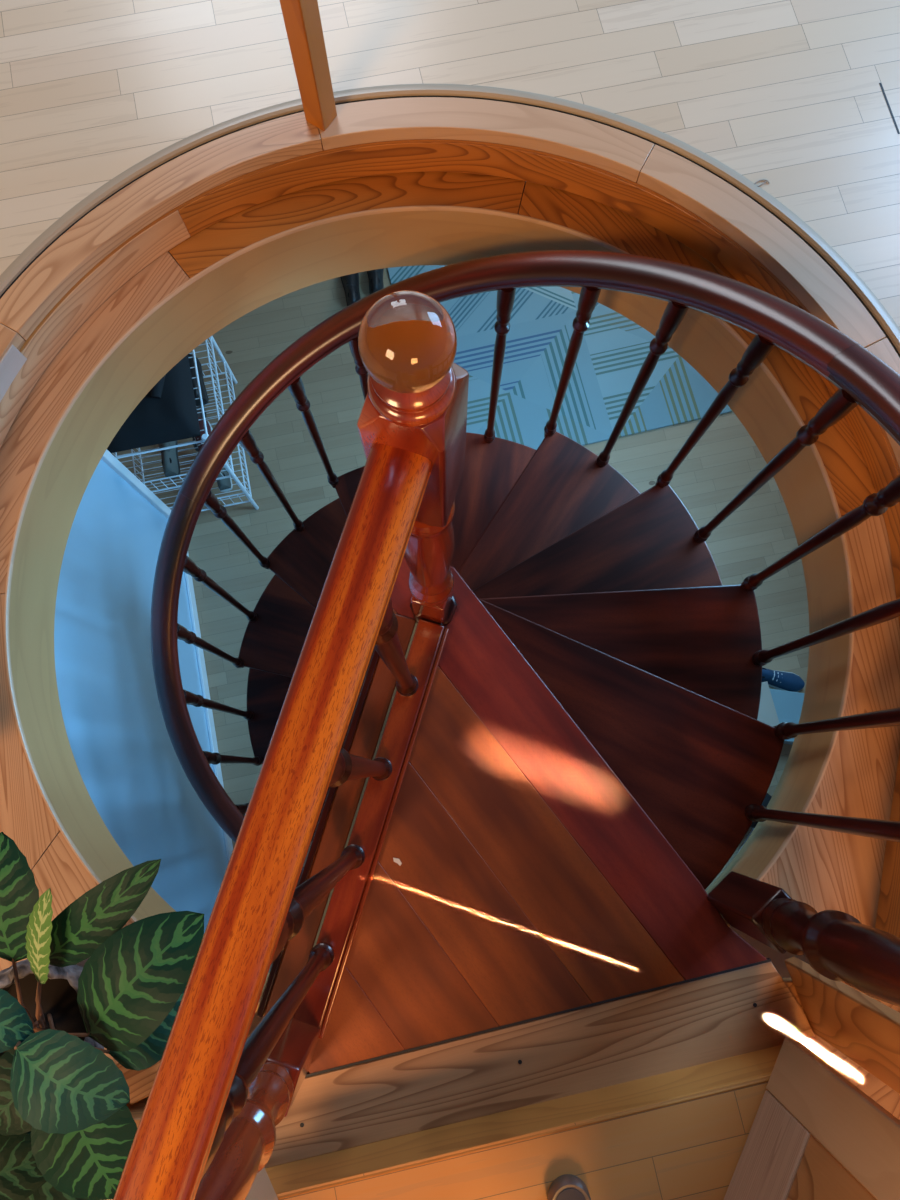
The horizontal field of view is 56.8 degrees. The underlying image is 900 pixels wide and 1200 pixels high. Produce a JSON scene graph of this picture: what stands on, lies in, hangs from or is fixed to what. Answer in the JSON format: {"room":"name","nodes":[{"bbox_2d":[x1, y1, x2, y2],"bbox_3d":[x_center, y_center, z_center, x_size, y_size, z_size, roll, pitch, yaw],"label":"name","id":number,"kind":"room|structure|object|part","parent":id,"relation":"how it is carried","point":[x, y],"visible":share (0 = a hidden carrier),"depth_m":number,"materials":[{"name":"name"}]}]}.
{"room":"spiral staircase landing","nodes":[
{"label":"spiral staircase landing","id":0,"kind":"room"},
{"bbox_2d":[54,460,227,932],"bbox_3d":[-1.176,0.653,2.922,0.120,2.283,2.600,-12,79,-2],"label":"wall","id":1,"kind":"structure","parent":0,"point":[129,766],"depth_m":3.10,"materials":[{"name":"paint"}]},
{"bbox_2d":[0,324,24,360],"bbox_3d":[-0.956,-0.112,1.558,0.174,0.034,0.908,3,78,1],"label":"trim","id":2,"kind":"structure","parent":1,"relation":"attached to","point":[8,337],"depth_m":1.63,"materials":[{"name":"brown wood"}]},
{"bbox_2d":[0,345,26,401],"bbox_3d":[-0.912,-0.359,1.628,0.016,0.058,0.298,19,79,4],"label":"trim","id":3,"kind":"structure","parent":1,"relation":"attached to","point":[13,360],"depth_m":1.65,"materials":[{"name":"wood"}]},
{"bbox_2d":[0,594,59,869],"bbox_3d":[-0.861,0.406,1.581,0.259,0.030,0.847,0,78,0],"label":"trim","id":4,"kind":"structure","parent":1,"relation":"attached to","point":[25,817],"depth_m":1.57,"materials":[{"name":"brown wood"}]},
{"bbox_2d":[0,832,132,1199],"bbox_3d":[-0.705,0.775,1.505,0.570,0.030,0.694,0,78,0],"label":"trim","id":5,"kind":"structure","parent":1,"relation":"attached to","point":[59,869],"depth_m":1.54,"materials":[{"name":"brown wood"}]},
{"bbox_2d":[0,832,204,1199],"bbox_3d":[-0.555,0.657,1.296,0.393,0.427,0.564,8,78,2],"label":"potted plant","id":6,"kind":"object","parent":5,"relation":"on","point":[87,983],"visible":0.96,"depth_m":1.16,"materials":[{"name":"green plant"}]},
{"bbox_3d":[-0.650,0.611,1.279,0.007,0.163,0.159,9,78,2],"label":"stem","id":7,"kind":"part","parent":6,"relation":"part of","materials":[{"name":"brown plant"}]},
{"bbox_3d":[-0.623,0.644,1.243,0.079,0.218,0.010,-12,79,-2],"label":"stem","id":8,"kind":"part","parent":6,"relation":"part of","materials":[{"name":"brown"}]},
{"bbox_3d":[-0.627,0.610,1.288,0.012,0.147,0.155,22,79,4],"label":"stem","id":9,"kind":"part","parent":6,"relation":"part of","materials":[{"name":"brown plant"}]},
{"bbox_3d":[-0.622,0.628,1.274,0.060,0.165,0.129,0,78,0],"label":"stem","id":10,"kind":"part","parent":6,"relation":"part of","materials":[{"name":"brown plant"}]},
{"bbox_3d":[-0.655,0.701,1.410,0.200,0.185,0.200,0,78,0],"label":"pot","id":11,"kind":"part","parent":6,"relation":"part of","materials":[{"name":"grey stone"}]},
{"bbox_3d":[-0.612,0.669,1.299,0.084,0.100,0.012,9,78,2],"label":"stem","id":12,"kind":"part","parent":6,"relation":"part of","materials":[{"name":"brown plant"}]},
{"bbox_3d":[-0.586,0.649,1.255,0.186,0.194,0.011,-16,79,-3],"label":"stem","id":13,"kind":"part","parent":6,"relation":"part of","materials":[{"name":"brown plant"}]},
{"bbox_3d":[-0.588,0.680,1.292,0.175,0.112,0.010,1,78,0],"label":"stem","id":14,"kind":"part","parent":6,"relation":"part of","materials":[{"name":"brown"}]},
{"bbox_2d":[0,251,188,593],"bbox_3d":[-0.807,-0.388,1.746,0.189,0.030,0.851,25,79,5],"label":"trim","id":15,"kind":"structure","parent":1,"relation":"attached to","point":[21,449],"depth_m":1.75,"materials":[{"name":"brown wood"}]},
{"bbox_2d":[0,210,189,447],"bbox_3d":[-0.899,0.027,1.598,0.278,0.084,1.835,13,79,3],"label":"trim","id":16,"kind":"structure","parent":1,"relation":"attached to","point":[167,233],"depth_m":1.73,"materials":[{"name":"brown wood"}]},
{"bbox_2d":[101,449,170,518],"bbox_3d":[-1.434,-0.594,3.181,0.140,2.283,0.050,-12,79,-2],"label":"trim","id":17,"kind":"structure","parent":1,"relation":"attached to","point":[108,458],"depth_m":3.61,"materials":[{"name":"white paint"}]},
{"bbox_2d":[126,1097,147,1127],"bbox_3d":[-0.584,0.891,1.419,0.340,0.100,0.040,-4,78,-1],"label":"trim","id":18,"kind":"structure","parent":1,"relation":"attached to","point":[136,1109],"depth_m":1.42,"materials":[{"name":"brown wood"}]},
{"bbox_2d":[117,1060,160,1103],"bbox_3d":[-0.514,0.809,1.446,0.085,0.075,0.070,-25,79,-5],"label":"trim","id":19,"kind":"structure","parent":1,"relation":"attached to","point":[140,1083],"depth_m":1.41,"materials":[{"name":"brown wood"}]},
{"bbox_2d":[0,112,322,339],"bbox_3d":[-0.600,-0.791,1.699,0.782,0.034,0.147,-36,81,-7],"label":"trim","id":20,"kind":"structure","parent":1,"relation":"attached to","point":[43,284],"depth_m":1.69,"materials":[{"name":"brown wood"}]},
{"bbox_2d":[185,552,232,862],"bbox_3d":[-1.111,0.864,4.003,0.014,0.080,2.600,-12,79,-2],"label":"baseboard","id":21,"kind":"structure","parent":1,"relation":"attached to","point":[189,582],"depth_m":4.08,"materials":[{"name":"white paint"}]},
{"bbox_2d":[168,172,525,278],"bbox_3d":[-0.225,-0.851,1.843,0.807,0.030,0.179,-12,79,-3],"label":"trim","id":22,"kind":"structure","parent":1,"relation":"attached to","point":[249,226],"depth_m":1.83,"materials":[{"name":"brown wood"}]},
{"bbox_2d":[4,205,854,1011],"bbox_3d":[-0.041,-0.017,1.777,1.736,0.228,1.736,0,78,0],"label":"trim","id":23,"kind":"structure","parent":1,"relation":"attached to","point":[275,269],"depth_m":1.84,"materials":[{"name":"beige paint"}]},
{"bbox_2d":[0,84,899,357],"bbox_3d":[-0.041,-0.367,1.605,2.076,0.027,1.460,0,78,0],"label":"trim","id":24,"kind":"structure","parent":1,"relation":"attached to","point":[806,232],"depth_m":1.71,"materials":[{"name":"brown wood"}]},
{"bbox_2d":[19,139,899,473],"bbox_3d":[-0.043,-0.041,1.565,1.919,0.006,1.957,0,78,0],"label":"trim","id":25,"kind":"structure","parent":1,"relation":"attached to","point":[117,249],"depth_m":1.73,"materials":[{"name":"brown wood"}]},
{"bbox_2d":[318,97,653,181],"bbox_3d":[0.069,-0.975,1.737,0.708,0.034,0.134,7,78,1],"label":"trim","id":26,"kind":"structure","parent":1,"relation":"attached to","point":[618,152],"depth_m":1.72,"materials":[{"name":"brown wood"}]},
{"bbox_2d":[279,0,336,130],"bbox_3d":[-0.266,-1.124,1.118,0.070,1.240,0.070,32,80,6],"label":"post","id":27,"kind":"object","parent":26,"relation":"on","point":[302,20],"visible":1,"depth_m":1.56,"materials":[{"name":"orange wood"}]},
{"bbox_2d":[178,142,899,937],"bbox_3d":[0.403,-0.366,1.679,0.825,0.084,2.023,-42,81,-8],"label":"trim","id":28,"kind":"structure","parent":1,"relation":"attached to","point":[228,200],"depth_m":1.77,"materials":[{"name":"brown wood"}]},
{"bbox_2d":[518,181,875,515],"bbox_3d":[0.558,-0.586,1.787,0.241,0.030,1.049,-42,81,-8],"label":"trim","id":29,"kind":"structure","parent":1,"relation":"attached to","point":[840,453],"depth_m":1.80,"materials":[{"name":"brown wood"}]},
{"bbox_2d":[637,144,885,347],"bbox_3d":[0.629,-0.715,1.684,0.118,0.034,0.610,-44,82,-8],"label":"trim","id":30,"kind":"structure","parent":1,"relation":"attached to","point":[678,179],"depth_m":1.67,"materials":[{"name":"brown wood"}]},
{"bbox_2d":[724,514,899,927],"bbox_3d":[0.785,0.238,1.616,0.282,0.030,0.877,20,79,4],"label":"trim","id":31,"kind":"structure","parent":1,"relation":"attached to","point":[822,869],"depth_m":1.58,"materials":[{"name":"brown wood"}]},
{"bbox_2d":[866,338,899,467],"bbox_3d":[0.875,-0.088,1.553,0.174,0.034,0.861,0,78,0],"label":"trim","id":32,"kind":"structure","parent":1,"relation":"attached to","point":[883,349],"depth_m":1.62,"materials":[{"name":"brown wood"}]},
{"bbox_2d":[0,0,899,327],"bbox_3d":[-0.041,-0.861,1.701,10.000,0.001,8.378,0,78,0],"label":"floor","id":33,"kind":"structure","parent":0,"point":[788,94],"depth_m":1.75,"materials":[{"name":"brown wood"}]},
{"bbox_2d":[754,179,768,186],"bbox_3d":[0.634,-0.851,1.696,0.034,0.002,0.014,-18,79,-4],"label":"loop","id":34,"kind":"object","parent":33,"relation":"on","point":[763,179],"visible":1,"depth_m":1.70,"materials":[{"name":"grey metal"}]},
{"bbox_2d":[879,83,899,133],"bbox_3d":[0.916,-1.024,1.739,0.004,0.011,0.126,-12,79,-2],"label":"trim","id":35,"kind":"structure","parent":33,"relation":"on","point":[880,84],"depth_m":1.73,"materials":[{"name":"black"}]},
{"bbox_2d":[111,268,808,972],"bbox_3d":[0.250,-0.628,4.354,9.500,0.001,9.000,0,78,0],"label":"floor","id":36,"kind":"structure","parent":0,"point":[726,458],"depth_m":4.35,"materials":[{"name":"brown wood"}]},
{"bbox_2d":[113,336,258,510],"bbox_3d":[-1.331,-0.867,3.923,0.554,0.940,0.754,-12,79,-2],"label":"wire rack","id":37,"kind":"object","parent":36,"relation":"on","point":[231,471],"visible":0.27,"depth_m":3.95,"materials":[{"name":"white metal"}]},
{"bbox_2d":[107,355,200,452],"bbox_3d":[-1.345,-0.978,3.420,0.500,0.150,0.700,-12,79,-2],"label":"box","id":38,"kind":"object","parent":37,"relation":"on","point":[168,411],"visible":0.19,"depth_m":3.37,"materials":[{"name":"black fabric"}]},
{"bbox_2d":[116,350,207,458],"bbox_3d":[-1.331,-0.954,3.502,0.530,0.009,0.730,-12,79,-2],"label":"wire shelf","id":39,"kind":"object","parent":37,"relation":"attached to","point":[195,364],"depth_m":3.45,"materials":[{"name":"white"}]},
{"bbox_2d":[158,440,179,478],"bbox_3d":[-1.302,-0.696,3.820,0.091,0.101,0.266,-12,79,-2],"label":"shoe","id":40,"kind":"object","parent":37,"relation":"in","point":[170,464],"visible":0.56,"depth_m":3.80,"materials":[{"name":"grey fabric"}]},
{"bbox_2d":[188,354,208,405],"bbox_3d":[-1.203,-1.046,3.892,0.091,0.101,0.266,-17,79,-4],"label":"shoe","id":41,"kind":"object","parent":37,"relation":"in","point":[205,399],"visible":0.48,"depth_m":3.89,"materials":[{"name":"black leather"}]},
{"bbox_2d":[192,406,205,450],"bbox_3d":[-1.288,-0.895,4.229,0.091,0.101,0.266,-10,78,-2],"label":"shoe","id":42,"kind":"object","parent":37,"relation":"in","point":[198,407],"visible":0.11,"depth_m":4.24,"materials":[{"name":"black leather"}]},
{"bbox_2d":[194,417,212,449],"bbox_3d":[-1.135,-0.730,3.827,0.091,0.101,0.266,-15,79,-3],"label":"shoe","id":43,"kind":"object","parent":37,"relation":"in","point":[201,423],"visible":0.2,"depth_m":3.84,"materials":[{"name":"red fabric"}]},
{"bbox_3d":[-1.150,-1.263,4.010,0.020,0.930,0.019,-12,79,-2],"label":"rack leg","id":44,"kind":"part","parent":37,"relation":"part of","materials":[{"name":"white metal"}]},
{"bbox_2d":[217,460,232,491],"bbox_3d":[-1.161,-0.681,4.184,0.091,0.101,0.266,-14,79,-3],"label":"shoe","id":45,"kind":"object","parent":37,"relation":"in","point":[224,485],"visible":0.25,"depth_m":4.16,"materials":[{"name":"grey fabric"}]},
{"bbox_3d":[-1.003,-0.573,3.867,0.020,0.930,0.019,-12,79,-2],"label":"rack leg","id":46,"kind":"part","parent":37,"relation":"part of","materials":[{"name":"white metal"}]},
{"bbox_2d":[340,273,360,305],"bbox_3d":[-0.539,-1.716,4.522,0.102,0.112,0.295,-10,78,-2],"label":"shoe","id":47,"kind":"object","parent":36,"relation":"on","point":[350,282],"visible":0.62,"depth_m":4.50,"materials":[{"name":"black leather"}]},
{"bbox_2d":[367,268,383,293],"bbox_3d":[-0.410,-1.796,4.539,0.102,0.112,0.295,-5,78,-1],"label":"shoe","id":48,"kind":"object","parent":36,"relation":"on","point":[375,277],"visible":0.42,"depth_m":4.50,"materials":[{"name":"black leather"}]},
{"bbox_2d":[113,250,899,1199],"bbox_3d":[-0.032,0.175,2.351,1.648,3.594,1.672,0,78,0],"label":"spiral staircase","id":49,"kind":"structure","parent":36,"relation":"on","point":[527,680],"depth_m":1.54,"materials":[{"name":"brown wood"}]},
{"bbox_3d":[-0.401,0.574,2.637,0.638,1.124,1.593,-42,81,-8],"label":"spiral handrail","id":50,"kind":"part","parent":49,"relation":"part of","materials":[{"name":"brown wood"}]},
{"bbox_3d":[-0.153,0.223,0.690,0.277,0.056,0.753,0,78,0],"label":"straight handrail","id":51,"kind":"part","parent":49,"relation":"part of","materials":[{"name":"brown wood"}]},
{"bbox_3d":[-0.269,0.754,1.365,0.072,0.240,0.072,17,79,3],"label":"turned post","id":52,"kind":"part","parent":49,"relation":"part of","materials":[{"name":"brown wood"}]},
{"bbox_3d":[-0.146,0.404,1.536,0.052,0.025,0.765,17,79,3],"label":"rail","id":53,"kind":"part","parent":49,"relation":"part of","materials":[{"name":"brown wood"}]},
{"bbox_2d":[393,858,401,865],"bbox_3d":[-0.097,0.481,1.533,0.019,0.001,0.010,33,80,6],"label":"paper scrap","id":54,"kind":"object","parent":49,"relation":"on","point":[396,860],"visible":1,"depth_m":1.53,"materials":[{"name":"beige paper"}]},
{"bbox_3d":[-0.032,-0.002,1.558,0.062,0.150,0.062,17,79,3],"label":"newel post","id":55,"kind":"part","parent":49,"relation":"part of","materials":[{"name":"brown wood"}]},
{"bbox_3d":[-0.018,-0.530,1.878,1.433,0.915,0.485,0,78,0],"label":"spiral handrail","id":56,"kind":"part","parent":49,"relation":"part of","materials":[{"name":"brown wood"}]},
{"bbox_2d":[264,962,814,1167],"bbox_3d":[0.130,0.826,1.486,1.031,0.044,0.141,-13,79,-3],"label":"trim","id":57,"kind":"structure","parent":49,"relation":"attached to","point":[712,1018],"depth_m":1.47,"materials":[{"name":"brown wood"}]},
{"bbox_3d":[0.518,0.525,1.413,0.072,0.240,0.072,-41,81,-8],"label":"turned post","id":58,"kind":"part","parent":49,"relation":"part of","materials":[{"name":"brown wood"}]},
{"bbox_2d":[782,978,899,1119],"bbox_3d":[0.740,0.836,1.494,0.480,0.034,0.369,0,78,0],"label":"trim","id":59,"kind":"structure","parent":49,"relation":"attached to","point":[889,1099],"depth_m":1.48,"materials":[{"name":"brown wood"}]},
{"bbox_2d":[785,957,899,1093],"bbox_3d":[0.638,0.615,1.037,0.022,0.950,0.130,-19,79,-4],"label":"trim","id":60,"kind":"structure","parent":59,"relation":"on","point":[859,1026],"depth_m":1.29,"materials":[{"name":"brown wood"}]},
{"bbox_3d":[0.668,0.015,1.053,0.227,0.583,1.004,9,78,2],"label":"spiral handrail","id":61,"kind":"part","parent":49,"relation":"part of","materials":[{"name":"brown wood"}]},
{"bbox_2d":[387,265,732,449],"bbox_3d":[0.937,-1.625,4.554,2.400,0.012,1.500,-13,79,-3],"label":"rug","id":62,"kind":"object","parent":36,"relation":"on","point":[614,348],"visible":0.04,"depth_m":4.47,"materials":[{"name":"blue carpet"}]},
{"bbox_2d":[737,828,753,853],"bbox_3d":[1.323,1.323,3.923,0.060,0.050,0.724,34,80,7],"label":"trim","id":63,"kind":"structure","parent":36,"relation":"on","point":[752,828],"depth_m":3.97,"materials":[{"name":"white paint"}]},
{"bbox_2d":[750,793,771,827],"bbox_3d":[1.432,0.970,3.865,0.180,0.306,0.177,0,78,0],"label":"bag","id":64,"kind":"object","parent":36,"relation":"on","point":[768,797],"visible":0.09,"depth_m":3.80,"materials":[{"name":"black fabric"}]},
{"bbox_2d":[757,681,804,744],"bbox_3d":[1.572,0.546,4.032,0.442,0.153,0.270,8,78,2],"label":"storage box","id":65,"kind":"object","parent":36,"relation":"on","point":[776,707],"visible":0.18,"depth_m":3.97,"materials":[{"name":"teal"}]},
{"bbox_2d":[762,667,804,691],"bbox_3d":[1.607,0.382,4.087,0.295,0.112,0.102,14,79,3],"label":"sneaker","id":66,"kind":"object","parent":65,"relation":"on","point":[781,680],"visible":0.7,"depth_m":4.08,"materials":[{"name":"blue fabric"}]},
{"bbox_2d":[277,1062,827,1199],"bbox_3d":[0.035,1.999,1.107,1.170,0.001,2.536,0,78,0],"label":"floor","id":67,"kind":"structure","parent":0,"point":[689,1150],"depth_m":1.33,"materials":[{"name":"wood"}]},
{"bbox_2d":[245,1168,277,1199],"bbox_3d":[-0.171,1.088,0.866,0.034,0.838,0.620,-28,80,-5],"label":"guard","id":68,"kind":"object","parent":67,"relation":"on","point":[262,1188],"visible":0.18,"depth_m":1.29,"materials":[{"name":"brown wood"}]},
{"bbox_2d":[265,1041,824,1199],"bbox_3d":[0.085,0.889,1.403,1.095,0.131,0.012,-12,79,-2],"label":"trim","id":69,"kind":"structure","parent":67,"relation":"attached to","point":[466,1134],"depth_m":1.39,"materials":[{"name":"brown wood"}]},
{"bbox_2d":[548,1174,590,1199],"bbox_3d":[0.188,0.946,1.309,0.066,0.032,0.066,0,78,0],"label":"door stop","id":70,"kind":"object","parent":67,"relation":"on","point":[566,1186],"visible":1,"depth_m":1.30,"materials":[{"name":"silver metal"}]},
{"bbox_2d":[724,1037,899,1199],"bbox_3d":[0.428,0.912,0.902,0.034,0.838,0.620,26,79,5],"label":"guard","id":71,"kind":"object","parent":67,"relation":"on","point":[814,1134],"visible":1,"depth_m":1.18,"materials":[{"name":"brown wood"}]},
{"bbox_3d":[0.428,0.980,1.232,0.032,0.166,0.444,26,79,5],"label":"panel rail","id":72,"kind":"part","parent":71,"relation":"part of","materials":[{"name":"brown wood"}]},
{"bbox_3d":[0.423,0.902,0.866,0.012,0.582,0.444,26,79,5],"label":"infill panel","id":73,"kind":"part","parent":71,"relation":"part of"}
]}

